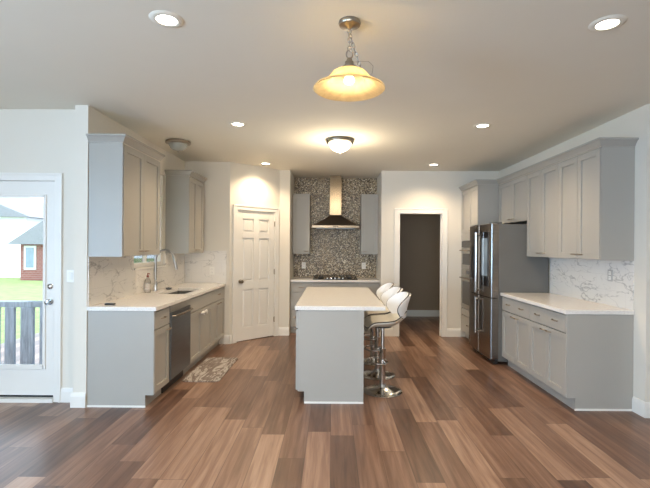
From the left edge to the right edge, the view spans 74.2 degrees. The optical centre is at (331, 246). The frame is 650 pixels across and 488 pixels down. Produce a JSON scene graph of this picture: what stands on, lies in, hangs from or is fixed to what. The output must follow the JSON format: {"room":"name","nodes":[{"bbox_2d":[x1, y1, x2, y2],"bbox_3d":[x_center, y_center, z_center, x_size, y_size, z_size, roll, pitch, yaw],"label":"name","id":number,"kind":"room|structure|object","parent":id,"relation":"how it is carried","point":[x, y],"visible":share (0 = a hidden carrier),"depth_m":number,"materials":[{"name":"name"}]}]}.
{"room":"kitchen","nodes":[
{"label":"kitchen","id":0,"kind":"room"},
{"bbox_2d":[0,109,74,387],"bbox_3d":[-3.621,0.073,4.100,2.560,2.740,0.140,0,0,0],"label":"wall","id":1,"kind":"structure","parent":0,"point":[31,140],"depth_m":4.03,"materials":[{"name":"paint"}]},
{"bbox_2d":[0,173,62,402],"bbox_3d":[-3.061,0.377,4.079,1.068,2.142,0.182,0,0,0],"label":"door","id":2,"kind":"structure","parent":1,"relation":"in","point":[19,383],"depth_m":4.05,"materials":[{"name":"white paint"}]},
{"bbox_2d":[60,387,72,402],"bbox_3d":[-2.443,1.385,4.022,0.185,0.135,0.016,0,0,0],"label":"baseboard","id":3,"kind":"structure","parent":1,"relation":"attached to","point":[65,392],"depth_m":4.01,"materials":[{"name":"white paint"}]},
{"bbox_2d":[67,270,73,281],"bbox_3d":[-2.447,0.272,4.025,0.072,0.116,0.010,0,0,0],"label":"light switch","id":4,"kind":"object","parent":1,"relation":"attached to","point":[70,273],"visible":0.8,"depth_m":4.02,"materials":[{"name":"white plastic"}]},
{"bbox_2d":[73,105,184,406],"bbox_3d":[-2.281,0.083,5.250,0.120,2.740,2.700,0,0,0],"label":"wall","id":5,"kind":"structure","parent":0,"point":[88,120],"depth_m":3.90,"materials":[{"name":"paint"}]},
{"bbox_2d":[70,392,85,407],"bbox_3d":[-2.298,1.386,3.892,0.136,0.135,0.016,0,0,0],"label":"baseboard","id":6,"kind":"structure","parent":5,"relation":"attached to","point":[77,399],"depth_m":3.88,"materials":[{"name":"white paint"}]},
{"bbox_2d":[88,142,159,256],"bbox_3d":[-2.040,-0.430,4.335,0.347,1.039,0.851,0,0,0],"label":"upper cabinet","id":7,"kind":"object","parent":5,"relation":"attached to","point":[124,182],"visible":1,"depth_m":3.91,"materials":[{"name":"grey paint"}]},
{"bbox_2d":[86,134,164,160],"bbox_3d":[-2.029,-0.984,4.311,0.362,0.066,0.907,0,0,0],"label":"crown molding","id":8,"kind":"structure","parent":5,"relation":"attached to","point":[121,138],"depth_m":3.93,"materials":[{"name":"grey paint"}]},
{"bbox_2d":[88,254,184,305],"bbox_3d":[-2.217,0.314,5.185,0.008,0.449,2.550,0,0,0],"label":"backsplash","id":9,"kind":"structure","parent":5,"relation":"attached to","point":[109,278],"depth_m":4.56,"materials":[{"name":"stone"}]},
{"bbox_2d":[134,175,165,269],"bbox_3d":[-2.265,-0.343,5.250,0.145,1.207,0.900,0,0,0],"label":"window","id":10,"kind":"structure","parent":5,"relation":"in","point":[143,261],"depth_m":5.51,"materials":[{"name":"white paint"}]},
{"bbox_2d":[165,175,203,253],"bbox_3d":[-2.040,-0.430,6.043,0.347,1.039,0.646,0,0,0],"label":"upper cabinet","id":11,"kind":"object","parent":5,"relation":"attached to","point":[184,194],"visible":1,"depth_m":5.72,"materials":[{"name":"grey paint"}]},
{"bbox_2d":[164,170,206,182],"bbox_3d":[-2.029,-0.984,6.018,0.362,0.066,0.700,0,0,0],"label":"crown molding","id":12,"kind":"structure","parent":5,"relation":"attached to","point":[191,173],"depth_m":5.71,"materials":[{"name":"grey paint"}]},
{"bbox_2d":[185,162,229,343],"bbox_3d":[-1.881,0.086,6.530,0.680,2.740,0.120,0,0,0],"label":"wall","id":13,"kind":"structure","parent":0,"point":[216,200],"depth_m":6.47,"materials":[{"name":"paint"}]},
{"bbox_2d":[185,251,226,282],"bbox_3d":[-1.899,0.299,6.463,0.624,0.485,0.009,0,0,0],"label":"backsplash","id":14,"kind":"structure","parent":13,"relation":"attached to","point":[197,265],"depth_m":6.46,"materials":[{"name":"stone"}]},
{"bbox_2d":[209,267,213,274],"bbox_3d":[-1.803,0.357,6.454,0.072,0.116,0.009,0,0,0],"label":"wall outlet","id":15,"kind":"object","parent":14,"relation":"attached to","point":[211,268],"visible":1,"depth_m":6.45,"materials":[{"name":"white plastic"}]},
{"bbox_2d":[224,335,228,343],"bbox_3d":[-1.585,1.391,6.462,0.070,0.135,0.016,0,0,0],"label":"baseboard","id":16,"kind":"structure","parent":13,"relation":"attached to","point":[226,337],"depth_m":6.45,"materials":[{"name":"white paint"}]},
{"bbox_2d":[229,162,279,334],"bbox_3d":[-1.250,0.091,6.838,0.930,2.740,0.120,0,0,-44],"label":"wall","id":17,"kind":"structure","parent":0,"point":[250,185],"depth_m":6.71,"materials":[{"name":"paint"}]},
{"bbox_2d":[232,204,278,343],"bbox_3d":[-1.220,0.409,6.826,0.860,2.105,0.182,0,0,-44],"label":"door","id":18,"kind":"structure","parent":17,"relation":"in","point":[255,269],"depth_m":6.79,"materials":[{"name":"white paint"}]},
{"bbox_2d":[0,0,649,177],"bbox_3d":[0.160,-1.319,3.350,10.100,0.100,12.500,0,0,0],"label":"ceiling","id":19,"kind":"structure","parent":0,"point":[535,71],"depth_m":3.13,"materials":[{"name":"paint"}]},
{"bbox_2d":[149,10,184,27],"bbox_3d":[-0.926,-1.272,2.410,0.188,0.010,0.188,0,0,0],"label":"recessed light","id":20,"kind":"object","parent":19,"relation":"in","point":[168,19],"visible":1,"depth_m":2.40,"materials":[{"name":"paint"}]},
{"bbox_2d":[165,138,190,151],"bbox_3d":[-1.861,-1.214,5.200,0.292,0.138,0.292,0,0,0],"label":"flush ceiling light","id":21,"kind":"object","parent":19,"relation":"attached to","point":[176,144],"visible":1,"depth_m":5.12,"materials":[{"name":"white glass"}]},
{"bbox_2d":[229,121,246,126],"bbox_3d":[-0.976,-1.272,4.460,0.188,0.010,0.188,0,0,0],"label":"recessed light","id":22,"kind":"object","parent":19,"relation":"in","point":[233,123],"visible":1,"depth_m":4.43,"materials":[{"name":"paint"}]},
{"bbox_2d":[326,136,353,152],"bbox_3d":[0.094,-1.186,5.080,0.336,0.166,0.336,0,0,0],"label":"flush ceiling light","id":23,"kind":"object","parent":19,"relation":"attached to","point":[339,144],"visible":1,"depth_m":4.98,"materials":[{"name":"white glass"}]},
{"bbox_2d":[313,16,384,101],"bbox_3d":[0.098,-1.077,2.420,0.404,0.384,0.404,0,0,0],"label":"pendant light","id":24,"kind":"object","parent":19,"relation":"hanging from","point":[348,82],"visible":1,"depth_m":2.44,"materials":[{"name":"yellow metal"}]},
{"bbox_2d":[473,123,491,127],"bbox_3d":[1.559,-1.253,4.450,0.188,0.010,0.188,0,0,0],"label":"recessed light","id":25,"kind":"object","parent":19,"relation":"in","point":[480,125],"visible":1,"depth_m":4.44,"materials":[{"name":"paint"}]},
{"bbox_2d":[588,14,627,31],"bbox_3d":[1.549,-1.253,2.420,0.188,0.010,0.188,0,0,0],"label":"recessed light","id":26,"kind":"object","parent":19,"relation":"in","point":[610,22],"visible":1,"depth_m":2.41,"materials":[{"name":"paint"}]},
{"bbox_2d":[0,316,649,487],"bbox_3d":[0.139,1.501,3.350,10.100,0.060,12.500,0,0,0],"label":"floor","id":27,"kind":"structure","parent":0,"point":[460,418],"depth_m":3.36,"materials":[{"name":"brown wood"}]},
{"bbox_2d":[87,307,171,407],"bbox_3d":[-1.903,1.019,4.093,0.642,0.875,0.381,0,0,0],"label":"base cabinet","id":28,"kind":"object","parent":27,"relation":"on","point":[128,351],"visible":0.99,"depth_m":3.91,"materials":[{"name":"grey paint"}]},
{"bbox_2d":[87,283,225,310],"bbox_3d":[-1.907,0.561,5.181,0.630,0.038,2.572,0,0,0],"label":"countertop","id":29,"kind":"structure","parent":28,"relation":"on","point":[160,299],"depth_m":4.51,"materials":[{"name":"stone"}]},
{"bbox_2d":[145,273,150,292],"bbox_3d":[-2.167,0.422,5.060,0.072,0.234,0.069,0,0,0],"label":"soap bottle","id":30,"kind":"object","parent":29,"relation":"on","point":[147,285],"visible":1,"depth_m":5.04,"materials":[{"name":"white plastic"}]},
{"bbox_2d":[153,249,177,290],"bbox_3d":[-2.052,0.281,5.318,0.300,0.519,0.093,0,0,0],"label":"kitchen faucet","id":31,"kind":"object","parent":29,"relation":"on","point":[161,250],"visible":0.93,"depth_m":5.29,"materials":[{"name":"silver metal"}]},
{"bbox_2d":[168,291,192,293],"bbox_3d":[-1.870,0.683,5.325,0.344,0.204,0.724,0,0,0],"label":"sink","id":32,"kind":"object","parent":29,"relation":"in","point":[175,292],"visible":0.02,"depth_m":5.68,"materials":[{"name":"silver metal"}]},
{"bbox_2d":[161,299,193,392],"bbox_3d":[-1.889,1.020,4.586,0.670,0.872,0.598,0,0,0],"label":"dishwasher","id":33,"kind":"object","parent":27,"relation":"on","point":[180,313],"visible":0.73,"depth_m":4.53,"materials":[{"name":"silver metal"}]},
{"bbox_2d":[183,291,211,373],"bbox_3d":[-1.898,1.019,5.346,0.653,0.875,0.905,0,0,0],"label":"base cabinet","id":34,"kind":"object","parent":27,"relation":"on","point":[201,315],"visible":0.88,"depth_m":5.29,"materials":[{"name":"paint"}]},
{"bbox_2d":[182,357,237,381],"bbox_3d":[-1.428,1.454,5.140,0.405,0.010,1.000,0,0,0],"label":"floor mat","id":35,"kind":"object","parent":27,"relation":"on","point":[212,369],"visible":1,"depth_m":5.04,"materials":[{"name":"fabric"}]},
{"bbox_2d":[206,287,224,354],"bbox_3d":[-1.903,1.019,6.133,0.642,0.875,0.665,0,0,0],"label":"base cabinet","id":36,"kind":"object","parent":27,"relation":"on","point":[217,303],"visible":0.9,"depth_m":6.08,"materials":[{"name":"grey paint"}]},
{"bbox_2d":[290,282,312,332],"bbox_3d":[-0.517,1.029,7.566,0.375,0.875,0.662,0,0,0],"label":"base cabinet","id":37,"kind":"object","parent":27,"relation":"on","point":[297,288],"visible":0.46,"depth_m":7.27,"materials":[{"name":"grey paint"}]},
{"bbox_2d":[294,310,363,403],"bbox_3d":[-0.040,1.032,4.982,0.675,0.875,1.895,0,0,0],"label":"kitchen island","id":38,"kind":"object","parent":27,"relation":"on","point":[329,343],"visible":0.84,"depth_m":4.04,"materials":[{"name":"grey paint"}]},
{"bbox_2d":[295,287,384,310],"bbox_3d":[0.077,0.576,4.990,0.847,0.038,1.920,0,0,0],"label":"island countertop","id":39,"kind":"structure","parent":38,"relation":"on","point":[313,298],"depth_m":4.54,"materials":[{"name":"stone"}]},
{"bbox_2d":[313,282,356,286],"bbox_3d":[0.048,1.033,7.566,0.752,0.875,0.662,0,0,0],"label":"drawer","id":40,"kind":"object","parent":27,"relation":"on","point":[315,284],"visible":0.05,"depth_m":7.27,"materials":[{"name":"grey paint"}]},
{"bbox_2d":[290,277,379,282],"bbox_3d":[0.053,0.575,7.572,1.511,0.038,0.653,0,0,0],"label":"countertop","id":41,"kind":"structure","parent":40,"relation":"on","point":[294,279],"depth_m":7.25,"materials":[{"name":"stone"}]},
{"bbox_2d":[313,275,357,279],"bbox_3d":[0.054,0.530,7.540,0.760,0.052,0.500,0,0,0],"label":"gas cooktop","id":42,"kind":"object","parent":41,"relation":"in","point":[316,277],"visible":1,"depth_m":7.39,"materials":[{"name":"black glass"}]},
{"bbox_2d":[357,282,378,332],"bbox_3d":[0.614,1.037,7.566,0.375,0.875,0.662,0,0,0],"label":"base cabinet","id":43,"kind":"object","parent":27,"relation":"on","point":[373,287],"visible":0.18,"depth_m":7.27,"materials":[{"name":"grey paint"}]},
{"bbox_2d":[364,283,394,365],"bbox_3d":[0.563,0.968,5.535,0.490,1.013,0.441,0,0,-7],"label":"bar stool","id":44,"kind":"object","parent":27,"relation":"on","point":[385,287],"visible":0.32,"depth_m":5.51,"materials":[{"name":"white leather"}]},
{"bbox_2d":[364,287,402,379],"bbox_3d":[0.562,0.968,4.956,0.490,1.013,0.441,0,0,-9],"label":"bar stool","id":45,"kind":"object","parent":27,"relation":"on","point":[372,374],"visible":0.44,"depth_m":4.93,"materials":[{"name":"white leather"}]},
{"bbox_2d":[363,291,410,397],"bbox_3d":[0.557,0.968,4.406,0.490,1.013,0.441,0,0,-8],"label":"bar stool","id":46,"kind":"object","parent":27,"relation":"on","point":[397,304],"visible":0.98,"depth_m":4.37,"materials":[{"name":"white leather"}]},
{"bbox_2d":[461,185,498,338],"bbox_3d":[2.424,0.285,6.721,0.642,2.405,0.792,0,0,0],"label":"tall cabinet","id":47,"kind":"object","parent":27,"relation":"on","point":[480,203],"visible":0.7,"depth_m":6.38,"materials":[{"name":"grey paint"}]},
{"bbox_2d":[459,241,469,269],"bbox_3d":[2.399,0.130,6.723,0.614,0.445,0.725,0,0,0],"label":"microwave oven","id":48,"kind":"object","parent":47,"relation":"in","point":[465,259],"visible":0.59,"depth_m":6.86,"materials":[{"name":"black plastic"}]},
{"bbox_2d":[459,269,470,309],"bbox_3d":[2.395,0.670,6.723,0.614,0.625,0.725,0,0,0],"label":"wall oven","id":49,"kind":"object","parent":47,"relation":"in","point":[465,273],"visible":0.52,"depth_m":6.86,"materials":[{"name":"silver metal"}]},
{"bbox_2d":[469,222,548,363],"bbox_3d":[2.327,0.587,5.840,0.798,1.800,0.860,0,0,0],"label":"refrigerator","id":50,"kind":"object","parent":27,"relation":"on","point":[500,262],"visible":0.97,"depth_m":5.41,"materials":[{"name":"metal"}]},
{"bbox_2d":[502,297,535,383],"bbox_3d":[2.418,1.050,5.025,0.642,0.875,0.750,0,0,0],"label":"base cabinet","id":51,"kind":"object","parent":27,"relation":"on","point":[515,313],"visible":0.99,"depth_m":4.98,"materials":[{"name":"grey paint"}]},
{"bbox_2d":[529,304,633,410],"bbox_3d":[2.418,1.050,4.276,0.642,0.875,0.748,0,0,0],"label":"base cabinet","id":52,"kind":"object","parent":27,"relation":"on","point":[585,361],"visible":0.99,"depth_m":3.91,"materials":[{"name":"grey paint"}]},
{"bbox_2d":[500,293,634,314],"bbox_3d":[2.429,0.593,4.649,0.630,0.038,1.507,0,0,0],"label":"countertop","id":53,"kind":"structure","parent":52,"relation":"on","point":[555,302],"depth_m":4.30,"materials":[{"name":"stone"}]},
{"bbox_2d":[279,170,498,336],"bbox_3d":[0.997,0.107,7.570,3.745,2.740,0.900,0,0,0],"label":"wall","id":54,"kind":"structure","parent":0,"point":[395,189],"depth_m":7.12,"materials":[{"name":"paint"}]},
{"bbox_2d":[278,327,288,335],"bbox_3d":[-0.798,1.397,7.112,0.175,0.135,0.016,0,0,0],"label":"baseboard","id":55,"kind":"structure","parent":54,"relation":"attached to","point":[282,331],"depth_m":7.10,"materials":[{"name":"white paint"}]},
{"bbox_2d":[293,194,310,253],"bbox_3d":[-0.542,-0.409,7.705,0.300,1.060,0.361,0,0,0],"label":"upper cabinet","id":56,"kind":"object","parent":54,"relation":"attached to","point":[301,202],"visible":1,"depth_m":7.57,"materials":[{"name":"grey paint"}]},
{"bbox_2d":[312,176,358,229],"bbox_3d":[0.064,-0.792,7.630,0.810,0.945,0.508,0,0,0],"label":"range hood","id":57,"kind":"object","parent":54,"relation":"attached to","point":[335,220],"visible":1,"depth_m":7.61,"materials":[{"name":"metal"}]},
{"bbox_2d":[294,178,376,277],"bbox_3d":[0.060,-0.356,7.894,1.513,1.823,0.011,0,0,0],"label":"backsplash","id":58,"kind":"structure","parent":54,"relation":"attached to","point":[332,251],"depth_m":7.89,"materials":[{"name":"tile"}]},
{"bbox_2d":[360,194,377,253],"bbox_3d":[0.663,-0.400,7.705,0.300,1.060,0.361,0,0,0],"label":"upper cabinet","id":59,"kind":"object","parent":54,"relation":"attached to","point":[368,202],"visible":1,"depth_m":7.57,"materials":[{"name":"grey paint"}]},
{"bbox_2d":[384,328,393,335],"bbox_3d":[0.912,1.409,7.112,0.215,0.135,0.016,0,0,0],"label":"baseboard","id":60,"kind":"structure","parent":54,"relation":"attached to","point":[387,331],"depth_m":7.10,"materials":[{"name":"white paint"}]},
{"bbox_2d":[394,208,447,336],"bbox_3d":[1.467,0.421,7.169,0.880,2.120,0.142,0,0,0],"label":"door frame","id":61,"kind":"structure","parent":54,"relation":"attached to","point":[443,212],"depth_m":7.11,"materials":[{"name":"white paint"}]},
{"bbox_2d":[447,328,460,336],"bbox_3d":[2.015,1.417,7.112,0.230,0.135,0.016,0,0,0],"label":"baseboard","id":62,"kind":"structure","parent":54,"relation":"attached to","point":[450,332],"depth_m":7.10,"materials":[{"name":"white paint"}]},
{"bbox_2d":[400,214,439,309],"bbox_3d":[2.157,0.116,8.280,2.485,2.740,2.080,0,0,0],"label":"wall","id":63,"kind":"structure","parent":0,"point":[419,233],"depth_m":9.20,"materials":[{"name":"paint"}]},
{"bbox_2d":[406,310,438,316],"bbox_3d":[2.147,1.418,9.192,2.285,0.135,0.016,0,0,0],"label":"baseboard","id":64,"kind":"structure","parent":63,"relation":"attached to","point":[426,313],"depth_m":9.18,"materials":[{"name":"white paint"}]},
{"bbox_2d":[499,104,649,401],"bbox_3d":[2.809,0.121,5.440,0.120,2.740,3.360,0,0,0],"label":"wall","id":65,"kind":"structure","parent":0,"point":[636,123],"depth_m":3.85,"materials":[{"name":"paint"}]},
{"bbox_2d":[499,174,527,223],"bbox_3d":[2.581,-0.624,5.850,0.342,0.585,0.910,0,0,0],"label":"upper cabinet","id":66,"kind":"object","parent":65,"relation":"attached to","point":[513,193],"visible":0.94,"depth_m":5.79,"materials":[{"name":"grey paint"}]},
{"bbox_2d":[527,162,559,257],"bbox_3d":[2.579,-0.399,5.018,0.342,1.035,0.744,0,0,0],"label":"upper cabinet","id":67,"kind":"object","parent":65,"relation":"attached to","point":[542,185],"visible":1,"depth_m":4.97,"materials":[{"name":"grey paint"}]},
{"bbox_2d":[550,257,633,309],"bbox_3d":[2.743,0.351,4.655,0.008,0.449,1.490,0,0,0],"label":"backsplash","id":68,"kind":"structure","parent":65,"relation":"attached to","point":[584,279],"depth_m":4.49,"materials":[{"name":"stone"}]},
{"bbox_2d":[608,269,612,281],"bbox_3d":[2.734,0.280,4.230,0.009,0.116,0.072,0,0,0],"label":"wall outlet","id":69,"kind":"object","parent":68,"relation":"attached to","point":[610,272],"visible":1,"depth_m":4.21,"materials":[{"name":"grey plastic"}]},
{"bbox_2d":[558,146,634,260],"bbox_3d":[2.579,-0.397,4.277,0.342,1.039,0.735,0,0,0],"label":"upper cabinet","id":70,"kind":"object","parent":65,"relation":"attached to","point":[596,188],"visible":1,"depth_m":3.94,"materials":[{"name":"grey paint"}]},
{"bbox_2d":[459,137,638,190],"bbox_3d":[2.377,-0.951,5.481,0.360,0.066,3.315,0,0,-7],"label":"crown molding","id":71,"kind":"structure","parent":70,"relation":"attached to","point":[601,141],"depth_m":4.53,"materials":[{"name":"grey paint"}]},
{"bbox_2d":[632,396,643,416],"bbox_3d":[2.732,1.423,3.833,0.016,0.135,0.144,0,0,0],"label":"baseboard","id":72,"kind":"structure","parent":65,"relation":"attached to","point":[637,404],"depth_m":3.83,"materials":[{"name":"white paint"}]},
{"bbox_3d":[4.034,0.130,3.820,2.330,2.740,0.120,0,0,0],"label":"wall","id":73,"kind":"structure","parent":0,"visible":0},
{"bbox_2d":[643,402,649,417],"bbox_3d":[3.897,1.431,3.752,2.346,0.135,0.016,0,0,0],"label":"baseboard","id":74,"kind":"structure","parent":73,"relation":"attached to","point":[646,409],"depth_m":3.74,"materials":[{"name":"white paint"}]},
{"label":"outside","id":75,"kind":"structure","parent":0,"visible":0},
{"bbox_3d":[-4.192,1.649,4.760,3.640,0.140,1.180,0,0,0],"label":"deck","id":76,"kind":"object","parent":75,"visible":0},
{"bbox_2d":[0,300,42,364],"bbox_3d":[-4.208,1.107,5.213,3.600,0.905,0.145,0,0,0],"label":"deck railing","id":77,"kind":"object","parent":76,"relation":"on","point":[27,308],"visible":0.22,"depth_m":5.14,"materials":[{"name":"grey wood"}]},
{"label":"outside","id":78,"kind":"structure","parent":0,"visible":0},
{"bbox_2d":[0,278,42,343],"bbox_3d":[-15.015,2.035,37.165,90.000,0.150,65.670,0,0,0],"label":"lawn","id":79,"kind":"structure","parent":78,"point":[10,288],"depth_m":17.88,"materials":[{"name":"green plant"}]},
{"bbox_2d":[0,197,42,277],"bbox_3d":[-24.592,-1.210,30.000,11.800,6.200,6.800,0,0,0],"label":"house","id":80,"kind":"structure","parent":79,"relation":"on","point":[18,215],"depth_m":27.00,"materials":[{"name":"white"}]},
{"bbox_2d":[8,221,42,279],"bbox_3d":[-16.502,0.199,28.000,4.200,3.500,6.800,0,0,0],"label":"brick house","id":81,"kind":"structure","parent":79,"relation":"on","point":[31,241],"depth_m":24.94,"materials":[{"name":"red brick"}]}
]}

